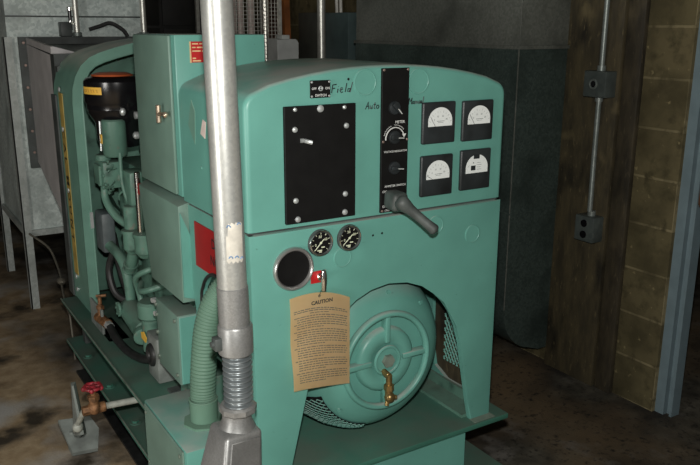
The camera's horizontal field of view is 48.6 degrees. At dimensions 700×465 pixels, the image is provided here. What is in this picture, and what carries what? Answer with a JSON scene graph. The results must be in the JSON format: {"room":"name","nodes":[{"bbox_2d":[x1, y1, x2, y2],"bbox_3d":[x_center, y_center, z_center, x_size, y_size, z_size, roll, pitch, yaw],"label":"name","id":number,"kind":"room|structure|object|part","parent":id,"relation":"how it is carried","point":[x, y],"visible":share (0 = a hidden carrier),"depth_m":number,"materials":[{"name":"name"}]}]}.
{"room":"mechanical room","nodes":[
{"label":"mechanical room","id":0,"kind":"room"},
{"bbox_2d":[0,214,699,464],"bbox_3d":[-0.331,0.860,3.314,7.800,0.120,9.800,-9,18,-31],"label":"floor","id":1,"kind":"structure","parent":0,"point":[555,417],"depth_m":3.44,"materials":[{"name":"concrete"}]},
{"bbox_2d":[0,0,140,309],"bbox_3d":[-1.778,-0.998,4.801,0.785,2.690,0.910,-9,18,-31],"label":"duct","id":2,"kind":"object","parent":1,"relation":"on","point":[27,198],"visible":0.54,"depth_m":4.44,"materials":[{"name":"metal"}]},
{"bbox_3d":[-2.317,-0.495,5.102,0.045,1.560,0.050,-9,18,-31],"label":"leg","id":3,"kind":"part","parent":2,"relation":"part of","materials":[{"name":"metal"}]},
{"bbox_3d":[-2.099,-0.089,4.834,0.015,0.035,0.780,-9,18,-31],"label":"rail","id":4,"kind":"part","parent":2,"relation":"part of","materials":[{"name":"metal"}]},
{"bbox_3d":[-1.867,-0.307,4.406,0.045,1.560,0.050,-9,18,-31],"label":"leg","id":5,"kind":"part","parent":2,"relation":"part of","materials":[{"name":"metal"}]},
{"bbox_3d":[-1.545,-0.042,4.667,0.773,0.035,0.016,-9,18,-31],"label":"rail","id":6,"kind":"part","parent":2,"relation":"part of","materials":[{"name":"metal"}]},
{"bbox_2d":[29,233,75,359],"bbox_3d":[-1.583,0.315,4.189,0.096,0.462,0.869,-9,18,-31],"label":"cable","id":7,"kind":"object","parent":2,"relation":"hanging from","point":[60,280],"visible":0.88,"depth_m":4.13,"materials":[{"name":"metal"}]},
{"bbox_2d":[58,416,98,455],"bbox_3d":[-1.052,0.805,3.028,0.128,0.130,0.161,-9,18,-31],"label":"plate","id":8,"kind":"object","parent":1,"relation":"on","point":[85,443],"visible":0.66,"depth_m":3.00,"materials":[{"name":"grey metal"}]},
{"bbox_2d":[145,0,201,32],"bbox_3d":[-1.523,-1.248,6.300,1.000,2.400,0.515,-9,18,-31],"label":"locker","id":9,"kind":"object","parent":1,"relation":"on","point":[162,16],"visible":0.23,"depth_m":5.97,"materials":[{"name":"black metal"}]},
{"bbox_3d":[-1.629,-1.927,5.742,0.398,0.760,0.015,-9,18,-31],"label":"door","id":10,"kind":"part","parent":9,"relation":"part of","materials":[{"name":"black metal"}]},
{"bbox_3d":[-1.633,-0.802,6.044,0.398,1.530,0.015,-9,18,-31],"label":"door","id":11,"kind":"part","parent":9,"relation":"part of","materials":[{"name":"black metal"}]},
{"bbox_3d":[-1.268,-1.984,5.960,0.398,0.760,0.015,-9,18,-31],"label":"door","id":12,"kind":"part","parent":9,"relation":"part of","materials":[{"name":"black metal"}]},
{"bbox_3d":[-1.272,-0.859,6.262,0.398,1.530,0.015,-9,18,-31],"label":"door","id":13,"kind":"part","parent":9,"relation":"part of","materials":[{"name":"black metal"}]},
{"bbox_2d":[200,0,261,464],"bbox_3d":[-0.272,-0.132,1.571,0.174,2.700,0.168,-9,18,-31],"label":"conduit riser","id":14,"kind":"object","parent":1,"relation":"on","point":[235,439],"visible":1,"depth_m":1.65,"materials":[{"name":"metal"}]},
{"bbox_3d":[-0.250,0.585,1.739,0.051,0.228,0.148,12,19,37],"label":"plate","id":15,"kind":"part","parent":14,"relation":"part of","materials":[{"name":"metal"}]},
{"bbox_2d":[195,0,281,60],"bbox_3d":[-0.774,-1.054,5.490,0.514,2.450,0.304,-9,18,-31],"label":"rack","id":16,"kind":"object","parent":1,"relation":"on","point":[279,5],"visible":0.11,"depth_m":5.34,"materials":[{"name":"grey metal"}]},
{"bbox_2d":[233,0,236,33],"bbox_3d":[-0.804,-1.024,5.430,0.044,2.179,0.044,-9,18,-31],"label":"tube","id":17,"kind":"object","parent":16,"relation":"in","point":[234,4],"visible":0.02,"depth_m":5.29,"materials":[{"name":"grey metal"}]},
{"bbox_3d":[-0.774,-1.054,5.490,0.514,2.450,0.304,-9,18,-31],"label":"rack frame","id":18,"kind":"part","parent":16,"relation":"part of","materials":[{"name":"grey metal"}]},
{"bbox_2d":[237,0,243,33],"bbox_3d":[-0.757,-1.031,5.458,0.040,2.179,0.040,-9,18,-31],"label":"tube","id":19,"kind":"object","parent":16,"relation":"in","point":[241,4],"visible":0.02,"depth_m":5.32,"materials":[{"name":"grey metal"}]},
{"bbox_2d":[247,0,253,33],"bbox_3d":[-0.689,-1.042,5.499,0.044,2.179,0.044,-9,18,-31],"label":"tube","id":20,"kind":"object","parent":16,"relation":"in","point":[248,4],"visible":0.02,"depth_m":5.36,"materials":[{"name":"grey metal"}]},
{"bbox_3d":[-0.699,-1.072,5.363,0.476,2.350,0.004,-9,18,-31],"label":"panel","id":21,"kind":"part","parent":16,"relation":"part of","materials":[{"name":"grey metal"}]},
{"bbox_2d":[260,0,269,60],"bbox_3d":[-0.597,-1.056,5.555,0.062,2.179,0.062,-9,18,-31],"label":"tube","id":22,"kind":"object","parent":16,"relation":"in","point":[267,20],"visible":0.02,"depth_m":5.42,"materials":[{"name":"silver metal"}]},
{"bbox_2d":[269,0,276,37],"bbox_3d":[-0.582,-1.132,5.880,0.135,2.400,0.070,-9,18,-31],"label":"wood board","id":23,"kind":"object","parent":16,"relation":"in","point":[274,13],"visible":0.02,"depth_m":5.76,"materials":[{"name":"black wood"}]},
{"bbox_2d":[51,33,507,464],"bbox_3d":[-0.401,0.107,2.797,1.216,1.602,2.360,-9,18,-31],"label":"generator","id":24,"kind":"object","parent":1,"relation":"on","point":[374,184],"visible":0.91,"depth_m":2.25,"materials":[{"name":"paint"}]},
{"bbox_2d":[17,36,132,211],"bbox_3d":[-1.209,-0.450,4.176,0.855,1.160,0.990,-9,18,-31],"label":"transition piece","id":25,"kind":"object","parent":24,"relation":"attached to","point":[38,56],"visible":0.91,"depth_m":4.09,"materials":[{"name":"metal"}]},
{"bbox_3d":[-1.222,-0.962,4.054,0.825,0.032,0.876,-9,18,-31],"label":"panel","id":26,"kind":"part","parent":25,"relation":"part of","materials":[{"name":"metal"}]},
{"bbox_2d":[58,22,72,36],"bbox_3d":[-1.584,-1.131,4.312,0.060,0.078,0.062,-9,18,-31],"label":"switch box","id":27,"kind":"object","parent":25,"relation":"on","point":[65,28],"visible":1,"depth_m":4.29,"materials":[{"name":"metal"}]},
{"bbox_2d":[66,0,81,36],"bbox_3d":[-1.530,-1.645,4.183,0.070,1.138,0.051,-9,18,-31],"label":"vertical pipe","id":28,"kind":"object","parent":25,"relation":"on","point":[74,8],"visible":1,"depth_m":4.30,"materials":[{"name":"silver metal"}]},
{"bbox_2d":[89,21,128,36],"bbox_3d":[-1.363,-1.149,4.381,0.219,0.090,0.024,-3,15,-12],"label":"hose","id":29,"kind":"object","parent":25,"relation":"on","point":[106,23],"visible":1,"depth_m":4.37,"materials":[{"name":"rubber"}]},
{"bbox_3d":[-0.964,0.666,2.730,0.041,0.209,0.252,-8,17,-29],"label":"drain spout","id":30,"kind":"part","parent":24,"relation":"part of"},
{"bbox_2d":[54,38,140,312],"bbox_3d":[-0.836,-0.303,3.604,0.918,1.170,0.356,-9,18,-31],"label":"hood","id":31,"kind":"object","parent":24,"relation":"attached to","point":[77,144],"depth_m":3.37,"materials":[{"name":"green metal"}]},
{"bbox_2d":[139,0,148,32],"bbox_3d":[-1.200,-1.697,4.382,0.053,1.138,0.054,-9,18,-31],"label":"vertical pipe","id":32,"kind":"object","parent":24,"relation":"on","point":[142,8],"visible":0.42,"depth_m":4.49,"materials":[{"name":"silver metal"}]},
{"bbox_2d":[137,297,157,351],"bbox_3d":[-0.720,0.340,2.825,0.099,0.195,0.100,-9,18,-31],"label":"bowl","id":33,"kind":"object","parent":24,"relation":"on","point":[145,309],"depth_m":2.78,"materials":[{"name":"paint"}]},
{"bbox_3d":[-0.597,-0.369,2.371,0.010,0.458,0.330,-9,18,-31],"label":"box door","id":34,"kind":"part","parent":24,"relation":"part of","materials":[{"name":"paint"}]},
{"bbox_3d":[-0.532,0.706,2.246,0.006,0.320,0.330,-9,18,-31],"label":"lid","id":35,"kind":"part","parent":24,"relation":"part of","materials":[{"name":"paint"}]},
{"bbox_3d":[-0.609,0.520,2.762,0.145,0.018,0.220,-9,18,-31],"label":"mount rail","id":36,"kind":"part","parent":24,"relation":"part of","materials":[{"name":"metal"}]},
{"bbox_3d":[-0.489,0.361,2.394,0.071,0.224,0.006,-9,18,-31],"label":"lid","id":37,"kind":"part","parent":24,"relation":"part of","materials":[{"name":"teal paint"}]},
{"bbox_2d":[189,42,202,62],"bbox_3d":[-0.424,-0.514,2.209,0.068,0.059,0.004,-9,18,-31],"label":"print","id":38,"kind":"object","parent":24,"relation":"attached to","point":[195,48],"depth_m":2.20,"materials":[{"name":"red paper"}]},
{"bbox_3d":[-0.422,-0.515,2.211,0.070,0.058,0.004,-9,18,-31],"label":"rating plate","id":39,"kind":"part","parent":24,"relation":"part of","materials":[{"name":"red paint"}]},
{"bbox_3d":[-0.373,0.304,2.213,0.012,0.720,0.485,-9,18,-31],"label":"plate","id":40,"kind":"part","parent":24,"relation":"part of","materials":[{"name":"teal paint"}]},
{"bbox_3d":[-0.406,0.455,3.047,0.995,0.018,1.890,-9,18,-31],"label":"deck plate","id":41,"kind":"part","parent":24,"relation":"part of","materials":[{"name":"paint"}]},
{"bbox_2d":[311,269,326,290],"bbox_3d":[-0.073,0.122,2.032,0.046,0.062,0.043,-9,18,-31],"label":"switch","id":42,"kind":"object","parent":24,"relation":"attached to","point":[318,276],"depth_m":2.04,"materials":[{"name":"red metal"}]},
{"bbox_3d":[-0.075,-0.176,1.973,0.206,0.296,0.010,-9,18,-31],"label":"blanking panel","id":43,"kind":"part","parent":24,"relation":"part of","materials":[{"name":"black metal"}]},
{"bbox_2d":[290,291,349,391],"bbox_3d":[-0.073,0.280,2.078,0.184,0.327,0.023,-9,18,-31],"label":"tag","id":44,"kind":"object","parent":24,"relation":"hanging from","point":[320,321],"visible":1,"depth_m":2.08,"materials":[{"name":"paper"}]},
{"bbox_2d":[310,80,329,97],"bbox_3d":[-0.070,-0.355,1.923,0.058,0.043,0.019,-9,18,-31],"label":"switch","id":45,"kind":"object","parent":24,"relation":"attached to","point":[318,88],"depth_m":1.93,"materials":[{"name":"metal"}]},
{"bbox_2d":[312,234,329,252],"bbox_3d":[-0.075,0.026,2.023,0.055,0.054,0.002,-9,18,-31],"label":"gauge","id":46,"kind":"object","parent":24,"relation":"attached to","point":[320,242],"depth_m":2.02},
{"bbox_2d":[303,396,365,427],"bbox_3d":[-0.081,0.532,2.331,0.205,0.185,0.169,-9,18,-31],"label":"vent","id":47,"kind":"object","parent":24,"relation":"attached to","point":[331,413],"depth_m":2.27,"materials":[{"name":"teal metal"}]},
{"bbox_3d":[0.097,0.302,2.228,0.830,0.720,0.018,-9,18,-31],"label":"plate","id":48,"kind":"part","parent":24,"relation":"part of","materials":[{"name":"teal paint"}]},
{"bbox_3d":[0.122,-0.328,2.045,0.036,0.036,0.018,-9,18,-31],"label":"rotary knob","id":49,"kind":"part","parent":24,"relation":"part of","materials":[{"name":"black plastic"}]},
{"bbox_3d":[0.124,-0.173,2.088,0.037,0.036,0.018,-9,18,-31],"label":"rotary knob","id":50,"kind":"part","parent":24,"relation":"part of","materials":[{"name":"black plastic"}]},
{"bbox_3d":[0.124,-0.253,2.066,0.037,0.036,0.018,-9,18,-31],"label":"rotary knob","id":51,"kind":"part","parent":24,"relation":"part of","materials":[{"name":"black plastic"}]},
{"bbox_3d":[0.153,-0.051,2.057,0.157,0.105,0.086,12,19,38],"label":"breaker handle","id":52,"kind":"part","parent":24,"relation":"part of","materials":[{"name":"grey metal"}]},
{"bbox_3d":[0.320,0.196,2.628,0.014,0.720,0.480,-9,18,-31],"label":"plate","id":53,"kind":"part","parent":24,"relation":"part of","materials":[{"name":"teal paint"}]},
{"bbox_2d":[268,35,298,60],"bbox_3d":[-0.463,-0.600,5.514,0.160,1.562,0.150,-9,18,-31],"label":"cabinet","id":54,"kind":"object","parent":1,"relation":"on","point":[282,47],"visible":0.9,"depth_m":5.28,"materials":[{"name":"grey metal"}]},
{"bbox_2d":[281,0,290,38],"bbox_3d":[-0.445,-1.118,5.636,0.105,2.500,0.080,-9,18,-31],"label":"timber post","id":55,"kind":"object","parent":1,"relation":"on","point":[286,27],"visible":0.02,"depth_m":5.51,"materials":[{"name":"orange wood"}]},
{"bbox_2d":[317,0,325,57],"bbox_3d":[-0.166,-0.923,4.526,0.120,2.700,0.120,-9,18,-31],"label":"pipe","id":56,"kind":"object","parent":1,"relation":"on","point":[321,38],"visible":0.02,"depth_m":4.44,"materials":[{"name":"silver metal"}]},
{"bbox_2d":[544,0,629,385],"bbox_3d":[1.066,-0.620,3.408,0.035,2.700,0.300,-9,18,-31],"label":"plank","id":57,"kind":"object","parent":1,"relation":"on","point":[578,266],"visible":0.9,"depth_m":3.51,"materials":[{"name":"brown wood"}]},
{"bbox_2d":[574,0,616,242],"bbox_3d":[1.064,-0.933,3.225,0.072,2.000,0.120,-9,18,-31],"label":"conduit","id":58,"kind":"object","parent":57,"relation":"attached to","point":[600,83],"visible":1,"depth_m":3.33,"materials":[{"name":"metal"}]},
{"bbox_2d":[580,231,585,237],"bbox_3d":[1.037,0.008,3.453,0.004,0.034,0.034,-9,18,-31],"label":"socket","id":59,"kind":"object","parent":58,"relation":"attached to","point":[582,233],"depth_m":3.45,"materials":[{"name":"black plastic"}]},
{"bbox_2d":[581,219,586,226],"bbox_3d":[1.038,-0.041,3.439,0.004,0.034,0.034,-9,18,-31],"label":"socket","id":60,"kind":"object","parent":58,"relation":"attached to","point":[583,221],"depth_m":3.44,"materials":[{"name":"black plastic"}]},
{"bbox_2d":[594,0,650,392],"bbox_3d":[1.177,-0.575,3.244,0.028,2.700,0.087,-9,18,-31],"label":"batten","id":61,"kind":"object","parent":1,"relation":"on","point":[639,10],"visible":1,"depth_m":3.33,"materials":[{"name":"brown wood"}]},
{"bbox_2d":[236,0,699,411],"bbox_3d":[1.042,-0.688,3.661,0.200,2.700,9.600,-9,18,-31],"label":"wall","id":62,"kind":"structure","parent":0,"point":[673,27],"depth_m":3.24,"materials":[{"name":"beige brick"}]},
{"bbox_2d":[299,12,327,58],"bbox_3d":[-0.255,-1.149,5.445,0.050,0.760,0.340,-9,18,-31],"label":"upper cabinet","id":63,"kind":"object","parent":62,"relation":"attached to","point":[307,21],"visible":0.33,"depth_m":5.40,"materials":[{"name":"black metal"}]},
{"bbox_2d":[325,0,355,59],"bbox_3d":[-0.064,-1.531,4.978,0.102,1.740,0.342,-9,18,-31],"label":"electrical panel","id":64,"kind":"object","parent":62,"relation":"attached to","point":[340,27],"visible":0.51,"depth_m":4.96,"materials":[{"name":"grey metal"}]},
{"bbox_2d":[354,0,570,348],"bbox_3d":[0.514,-0.814,3.973,0.339,2.600,1.325,-9,18,-31],"label":"duct","id":65,"kind":"object","parent":62,"relation":"attached to","point":[522,46],"visible":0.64,"depth_m":3.57,"materials":[{"name":"grey metal"}]},
{"bbox_2d":[654,22,699,416],"bbox_3d":[1.625,-0.138,2.720,0.081,2.130,1.028,-9,18,-31],"label":"trim","id":66,"kind":"structure","parent":62,"relation":"attached to","point":[686,246],"depth_m":3.20,"materials":[{"name":"paint"}]},
{"bbox_2d":[696,249,699,277],"bbox_3d":[2.569,-0.929,4.582,0.100,2.700,9.600,-9,18,-31],"label":"wall","id":67,"kind":"structure","parent":0,"point":[698,265],"depth_m":5.18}
]}

